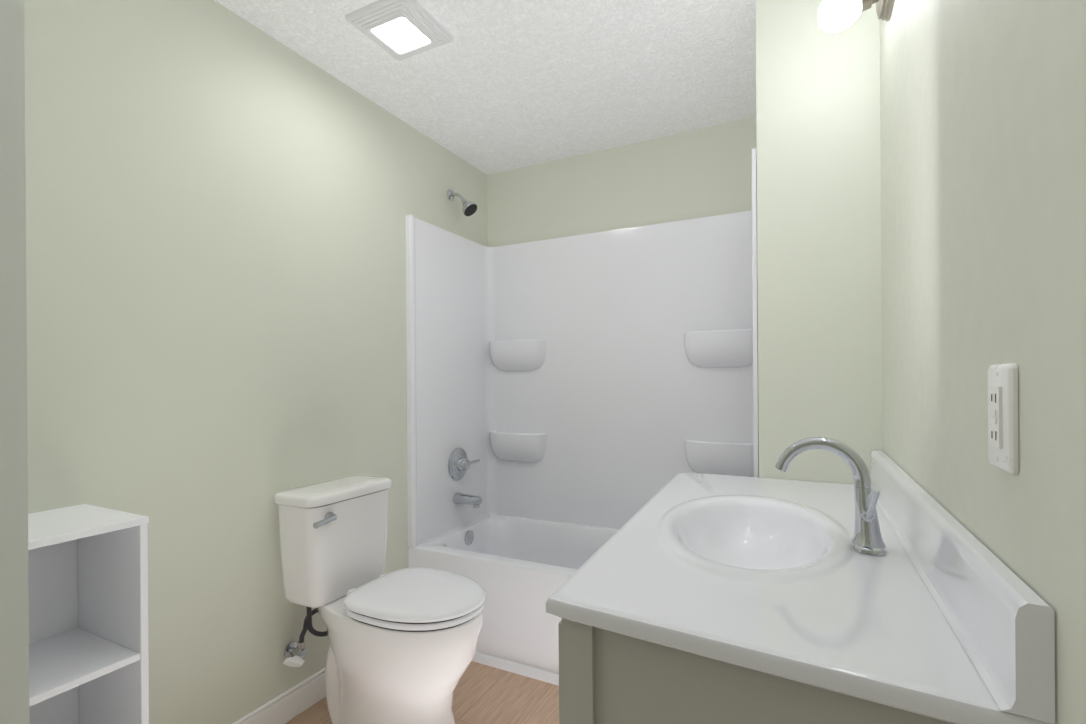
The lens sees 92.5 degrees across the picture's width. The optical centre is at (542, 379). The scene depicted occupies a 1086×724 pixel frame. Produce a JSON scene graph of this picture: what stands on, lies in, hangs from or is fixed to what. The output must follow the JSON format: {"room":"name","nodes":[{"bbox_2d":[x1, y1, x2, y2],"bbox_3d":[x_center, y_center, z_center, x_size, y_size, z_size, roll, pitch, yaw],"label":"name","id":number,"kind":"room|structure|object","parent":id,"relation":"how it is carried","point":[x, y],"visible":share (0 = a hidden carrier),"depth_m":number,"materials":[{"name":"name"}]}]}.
{"room":"bathroom","nodes":[
{"label":"bathroom","id":0,"kind":"room"},
{"bbox_2d":[24,0,486,723],"bbox_3d":[-1.247,0.009,1.361,0.100,2.440,4.115,0,0,27],"label":"wall","id":1,"kind":"structure","parent":0,"point":[216,235],"depth_m":1.64,"materials":[{"name":"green paint"}]},
{"bbox_2d":[233,668,325,723],"bbox_3d":[-1.001,1.174,1.710,0.016,0.107,1.648,0,0,27],"label":"baseboard","id":2,"kind":"structure","parent":1,"relation":"attached to","point":[286,706],"depth_m":1.88,"materials":[{"name":"white paint"}]},
{"bbox_2d":[285,661,558,723],"bbox_3d":[-0.354,1.273,0.918,2.078,0.100,4.115,0,0,27],"label":"floor","id":3,"kind":"structure","parent":0,"point":[484,694],"depth_m":1.97,"materials":[{"name":"brown wood"}]},
{"bbox_2d":[28,504,148,723],"bbox_3d":[-1.145,0.775,1.104,0.302,0.908,0.406,0,0,27],"label":"shelf unit","id":4,"kind":"object","parent":3,"relation":"on","point":[88,564],"visible":0.96,"depth_m":1.25,"materials":[{"name":"laminate"}]},
{"bbox_2d":[274,475,485,723],"bbox_3d":[-0.544,0.811,1.825,0.728,0.851,0.418,0,0,27],"label":"toilet","id":5,"kind":"object","parent":3,"relation":"on","point":[402,641],"visible":1,"depth_m":1.74,"materials":[{"name":"ceramic"}]},
{"bbox_2d":[405,148,758,685],"bbox_3d":[0.197,0.101,2.414,1.534,2.235,0.734,0,0,27],"label":"bathtub","id":6,"kind":"object","parent":3,"relation":"on","point":[555,387],"visible":0.82,"depth_m":2.69,"materials":[{"name":"plastic"}]},
{"bbox_2d":[545,437,1054,723],"bbox_3d":[0.462,0.663,1.119,0.587,1.108,1.158,0,0,27],"label":"vanity","id":7,"kind":"object","parent":3,"relation":"on","point":[723,599],"visible":1,"depth_m":0.71,"materials":[{"name":"paint"}]},
{"bbox_2d":[215,0,755,174],"bbox_3d":[-0.372,-1.267,0.918,2.078,0.100,4.115,0,0,27],"label":"ceiling","id":8,"kind":"structure","parent":0,"point":[518,83],"depth_m":2.03,"materials":[{"name":"white paint"}]},
{"bbox_2d":[345,0,453,59],"bbox_3d":[-0.488,-1.199,1.791,0.264,0.034,0.264,0,0,27],"label":"recessed light","id":9,"kind":"object","parent":8,"relation":"in","point":[404,29],"visible":1,"depth_m":1.75,"materials":[{"name":"white plastic"}]},
{"bbox_2d":[487,117,756,246],"bbox_3d":[0.385,-0.003,2.789,1.536,2.440,0.100,0,0,27],"label":"wall","id":10,"kind":"structure","parent":0,"point":[703,172],"depth_m":2.70,"materials":[{"name":"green paint"}]},
{"bbox_2d":[756,94,758,421],"bbox_3d":[1.108,-0.008,2.026,0.441,2.440,0.815,0,0,27],"label":"wall","id":11,"kind":"structure","parent":0,"point":[756,94],"depth_m":1.76,"materials":[{"name":"green paint"}]},
{"bbox_2d":[756,0,882,483],"bbox_3d":[0.904,-0.007,1.608,0.432,2.440,0.114,0,0,27],"label":"wall","id":12,"kind":"structure","parent":0,"point":[818,90],"depth_m":1.58,"materials":[{"name":"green paint"}]},
{"bbox_2d":[880,0,1085,723],"bbox_3d":[0.312,-0.002,0.059,0.100,2.440,3.186,0,0,27],"label":"wall","id":13,"kind":"structure","parent":0,"point":[983,102],"depth_m":0.61,"materials":[{"name":"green paint"}]},
{"bbox_2d":[817,0,894,32],"bbox_3d":[0.633,-0.969,1.008,0.164,0.120,0.873,0,0,27],"label":"light","id":14,"kind":"object","parent":13,"relation":"attached to","point":[834,16],"visible":1,"depth_m":1.32,"materials":[{"name":"silver metal"}]},
{"bbox_2d":[988,363,1018,473],"bbox_3d":[0.513,0.041,0.584,0.012,0.118,0.074,0,0,27],"label":"outlet","id":15,"kind":"object","parent":13,"relation":"attached to","point":[1002,378],"visible":1,"depth_m":0.57,"materials":[{"name":"white plastic"}]},
{"bbox_3d":[-1.006,0.007,0.714,0.911,2.440,0.103,0,0,27],"label":"wall","id":16,"kind":"structure","parent":0,"visible":0},
{"bbox_2d":[0,0,29,723],"bbox_3d":[-0.595,0.184,0.504,0.030,2.080,0.135,0,0,27],"label":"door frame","id":17,"kind":"structure","parent":16,"relation":"attached to","point":[14,583],"depth_m":0.55,"materials":[{"name":"paint"}]}
]}

